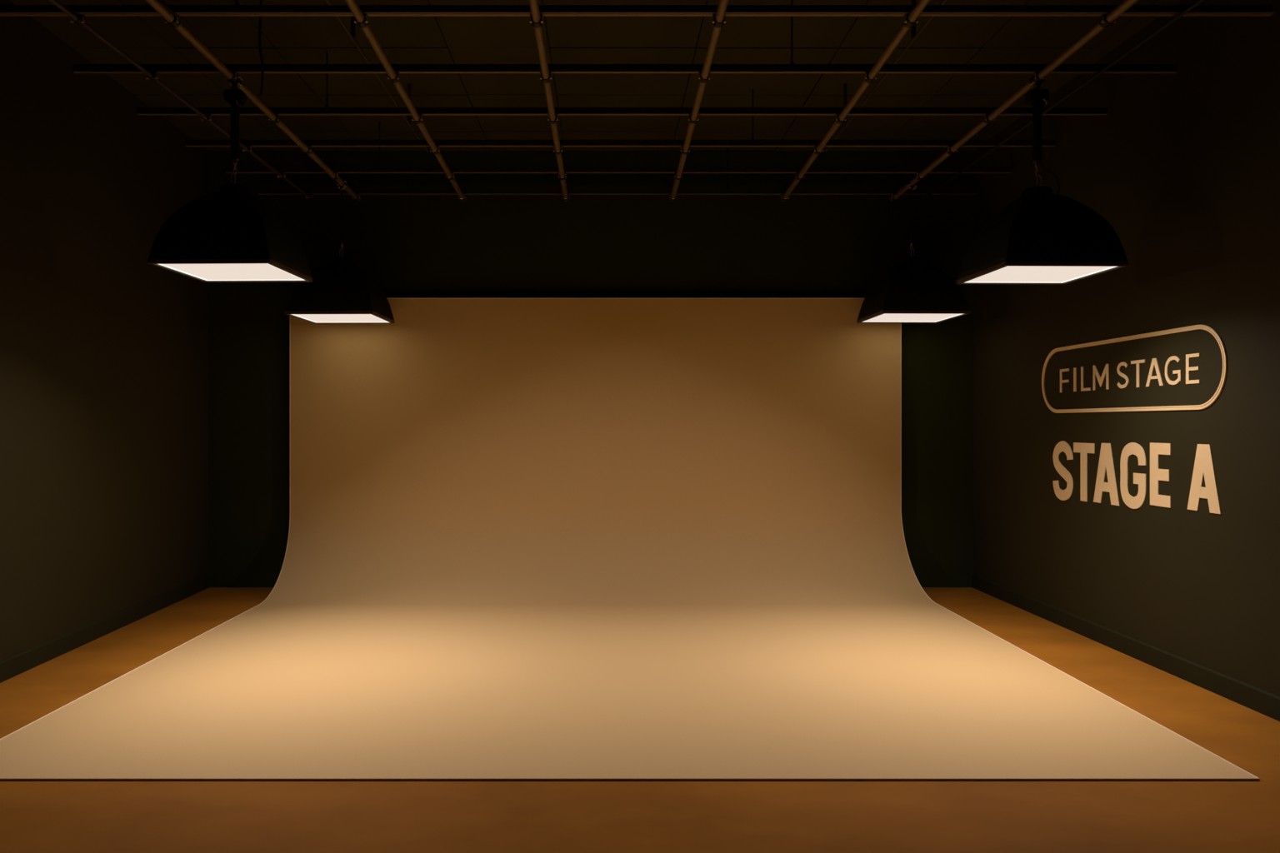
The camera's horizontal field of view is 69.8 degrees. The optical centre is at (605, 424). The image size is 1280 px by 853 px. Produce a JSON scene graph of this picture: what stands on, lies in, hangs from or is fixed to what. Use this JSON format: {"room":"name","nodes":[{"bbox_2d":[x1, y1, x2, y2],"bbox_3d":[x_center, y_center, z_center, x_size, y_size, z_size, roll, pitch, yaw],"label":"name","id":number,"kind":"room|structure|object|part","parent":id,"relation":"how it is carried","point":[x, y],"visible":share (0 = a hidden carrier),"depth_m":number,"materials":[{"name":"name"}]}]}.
{"room":"studio","nodes":[
{"label":"studio","id":0,"kind":"room"},
{"bbox_2d":[0,0,208,661],"bbox_3d":[-3.728,-0.535,3.235,0.150,4.270,11.486,0,0,-2],"label":"wall","id":1,"kind":"structure","parent":0,"point":[104,349],"depth_m":6.72,"materials":[{"name":"grey paint"}]},
{"bbox_2d":[0,575,209,683],"bbox_3d":[-3.646,1.536,3.235,0.014,0.128,11.480,0,0,-2],"label":"baseboard","id":2,"kind":"structure","parent":1,"relation":"attached to","point":[10,667],"depth_m":6.77,"materials":[{"name":"paint"}]},
{"bbox_2d":[208,151,973,587],"bbox_3d":[-0.147,-0.535,9.045,7.786,4.270,0.150,0,0,0],"label":"wall","id":3,"kind":"structure","parent":0,"point":[410,246],"depth_m":8.97,"materials":[{"name":"black paint"}]},
{"bbox_2d":[9,0,1181,151],"bbox_3d":[-0.091,-2.730,3.310,8.097,0.120,11.620,0,0,0],"label":"ceiling","id":4,"kind":"structure","parent":0,"point":[147,40],"depth_m":6.70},
{"bbox_2d":[325,0,428,152],"bbox_3d":[-1.541,-2.508,5.600,0.030,0.332,4.600,0,0,0],"label":"conduit","id":5,"kind":"object","parent":4,"relation":"attached to","point":[352,35],"visible":0.83,"depth_m":5.89,"materials":[{"name":"grey metal"}]},
{"bbox_2d":[0,0,1275,201],"bbox_3d":[0.134,-2.414,6.061,6.970,0.511,5.723,0,0,0],"label":"grid","id":6,"kind":"object","parent":4,"relation":"hanging from","point":[1108,14],"visible":0.99,"depth_m":6.47,"materials":[{"name":"black metal"}]},
{"bbox_2d":[160,0,194,29],"bbox_3d":[-2.214,-2.389,4.710,0.195,0.569,0.342,0,0,-25],"label":"cable","id":7,"kind":"object","parent":6,"relation":"hanging from","point":[161,1],"visible":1,"depth_m":4.81,"materials":[{"name":"black rubber"}]},
{"bbox_2d":[147,74,312,282],"bbox_3d":[-2.362,-1.595,5.840,0.742,1.268,0.742,0,0,1],"label":"lamp","id":8,"kind":"object","parent":6,"relation":"hanging from","point":[229,234],"visible":0.98,"depth_m":5.58,"materials":[{"name":"black metal"}]},
{"bbox_3d":[-2.362,-1.222,5.840,0.730,0.476,0.730,0,0,2],"label":"lamp shade","id":9,"kind":"part","parent":8,"relation":"part of","materials":[{"name":"black metal"}]},
{"bbox_3d":[-2.362,-0.973,5.840,0.685,0.004,0.685,0,0,2],"label":"diffuser panel","id":10,"kind":"part","parent":8,"relation":"part of","materials":[{"name":"white plastic"}]},
{"bbox_3d":[-2.362,-1.641,5.840,0.019,0.091,0.019,0,0,-44],"label":"chain","id":11,"kind":"part","parent":8,"relation":"part of","materials":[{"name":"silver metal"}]},
{"bbox_3d":[-1.996,-2.459,6.564,0.024,0.422,0.028,0,0,0],"label":"hanger rod","id":12,"kind":"part","parent":6,"relation":"part of","materials":[{"name":"black metal"}]},
{"bbox_2d":[284,178,394,324],"bbox_3d":[-2.400,-1.593,8.340,0.772,1.274,0.772,0,0,1],"label":"lamp","id":13,"kind":"object","parent":6,"relation":"hanging from","point":[340,291],"visible":0.97,"depth_m":8.04,"materials":[{"name":"black metal"}]},
{"bbox_3d":[-2.400,-1.217,8.340,0.760,0.476,0.760,0,0,1],"label":"lamp shade","id":14,"kind":"part","parent":13,"relation":"part of","materials":[{"name":"black metal"}]},
{"bbox_3d":[-2.400,-0.968,8.340,0.715,0.004,0.715,0,0,1],"label":"diffuser panel","id":15,"kind":"part","parent":13,"relation":"part of","materials":[{"name":"white plastic"}]},
{"bbox_3d":[-1.996,-2.459,8.084,0.024,0.422,0.028,0,0,0],"label":"hanger rod","id":16,"kind":"part","parent":6,"relation":"part of","materials":[{"name":"black metal"}]},
{"bbox_3d":[0.108,-2.243,8.840,6.918,0.044,0.024,0,0,0],"label":"cross rail","id":17,"kind":"part","parent":6,"relation":"part of","materials":[{"name":"black metal"}]},
{"bbox_3d":[0.112,-2.243,8.084,6.925,0.044,0.024,0,0,0],"label":"cross rail","id":18,"kind":"part","parent":6,"relation":"part of","materials":[{"name":"black metal"}]},
{"bbox_3d":[0.116,-2.243,7.311,6.933,0.044,0.024,0,0,0],"label":"cross rail","id":19,"kind":"part","parent":6,"relation":"part of","materials":[{"name":"black metal"}]},
{"bbox_3d":[0.119,-2.243,6.564,6.940,0.044,0.024,0,0,0],"label":"cross rail","id":20,"kind":"part","parent":6,"relation":"part of","materials":[{"name":"black metal"}]},
{"bbox_3d":[0.123,-2.243,5.777,6.948,0.044,0.024,0,0,0],"label":"cross rail","id":21,"kind":"part","parent":6,"relation":"part of","materials":[{"name":"black metal"}]},
{"bbox_3d":[0.127,-2.243,4.967,6.956,0.044,0.024,0,0,0],"label":"cross rail","id":22,"kind":"part","parent":6,"relation":"part of","materials":[{"name":"black metal"}]},
{"bbox_3d":[1.173,-2.459,8.840,0.024,0.422,0.028,0,0,0],"label":"hanger rod","id":23,"kind":"part","parent":6,"relation":"part of","materials":[{"name":"black metal"}]},
{"bbox_3d":[1.173,-2.459,7.311,0.024,0.422,0.028,0,0,0],"label":"hanger rod","id":24,"kind":"part","parent":6,"relation":"part of","materials":[{"name":"black metal"}]},
{"bbox_3d":[1.173,-2.459,5.777,0.024,0.422,0.028,0,0,0],"label":"hanger rod","id":25,"kind":"part","parent":6,"relation":"part of","materials":[{"name":"black metal"}]},
{"bbox_2d":[856,178,970,323],"bbox_3d":[2.780,-1.595,8.340,0.772,1.268,0.772,0,0,-1],"label":"lamp","id":26,"kind":"object","parent":6,"relation":"hanging from","point":[912,291],"visible":0.97,"depth_m":8.05,"materials":[{"name":"black metal"}]},
{"bbox_3d":[2.780,-0.973,8.340,0.715,0.004,0.715,0,0,-1],"label":"diffuser panel","id":27,"kind":"part","parent":26,"relation":"part of","materials":[{"name":"white plastic"}]},
{"bbox_3d":[2.780,-1.222,8.340,0.760,0.476,0.760,0,0,-1],"label":"lamp shade","id":28,"kind":"part","parent":26,"relation":"part of","materials":[{"name":"black metal"}]},
{"bbox_2d":[955,75,1128,284],"bbox_3d":[2.747,-1.588,5.840,0.742,1.284,0.742,0,0,-1],"label":"lamp","id":29,"kind":"object","parent":6,"relation":"hanging from","point":[1042,237],"visible":0.97,"depth_m":5.59,"materials":[{"name":"black metal"}]},
{"bbox_3d":[2.747,-1.626,5.840,0.019,0.091,0.019,0,0,44],"label":"chain","id":30,"kind":"part","parent":29,"relation":"part of","materials":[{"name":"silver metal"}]},
{"bbox_3d":[2.747,-0.958,5.840,0.685,0.004,0.685,0,0,-1],"label":"diffuser panel","id":31,"kind":"part","parent":29,"relation":"part of","materials":[{"name":"white plastic"}]},
{"bbox_3d":[2.747,-1.207,5.840,0.730,0.476,0.730,0,0,-1],"label":"lamp shade","id":32,"kind":"part","parent":29,"relation":"part of","materials":[{"name":"black metal"}]},
{"bbox_2d":[824,0,946,152],"bbox_3d":[1.883,-2.508,5.600,0.030,0.332,4.600,0,0,0],"label":"conduit","id":33,"kind":"object","parent":4,"relation":"attached to","point":[913,36],"visible":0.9,"depth_m":6.16,"materials":[{"name":"grey metal"}]},
{"bbox_2d":[0,587,1279,852],"bbox_3d":[-0.091,1.650,3.310,7.897,0.100,11.620,0,0,0],"label":"floor","id":34,"kind":"structure","parent":0,"point":[37,817],"depth_m":3.81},
{"bbox_2d":[0,297,1259,780],"bbox_3d":[-0.062,0.189,6.489,5.992,2.820,4.763,0,0,0],"label":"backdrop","id":35,"kind":"structure","parent":34,"relation":"on","point":[529,538],"depth_m":8.27,"materials":[{"name":"beige paint"}]},
{"bbox_2d":[973,0,1279,696],"bbox_3d":[3.727,-0.535,3.235,0.150,4.270,11.472,0,0,-1],"label":"wall","id":36,"kind":"structure","parent":0,"point":[1183,166],"depth_m":6.06,"materials":[{"name":"grey paint"}]},
{"bbox_2d":[971,575,1279,721],"bbox_3d":[3.645,1.536,3.235,0.014,0.128,11.471,0,0,-1],"label":"baseboard","id":37,"kind":"structure","parent":36,"relation":"attached to","point":[1266,703],"depth_m":6.11,"materials":[{"name":"paint"}]},
{"bbox_2d":[1041,325,1227,413],"bbox_3d":[3.615,-0.347,6.462,0.010,0.519,2.216,0,0,-1],"label":"wall sign","id":38,"kind":"object","parent":36,"relation":"attached to","point":[1154,362],"visible":1,"depth_m":6.16,"materials":[{"name":"beige paint"}]},
{"bbox_2d":[1052,440,1220,514],"bbox_3d":[3.618,0.363,6.400,0.005,0.481,1.988,0,0,-1],"label":"wall sign","id":39,"kind":"object","parent":36,"relation":"attached to","point":[1203,464],"depth_m":6.25,"materials":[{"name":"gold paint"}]}
]}

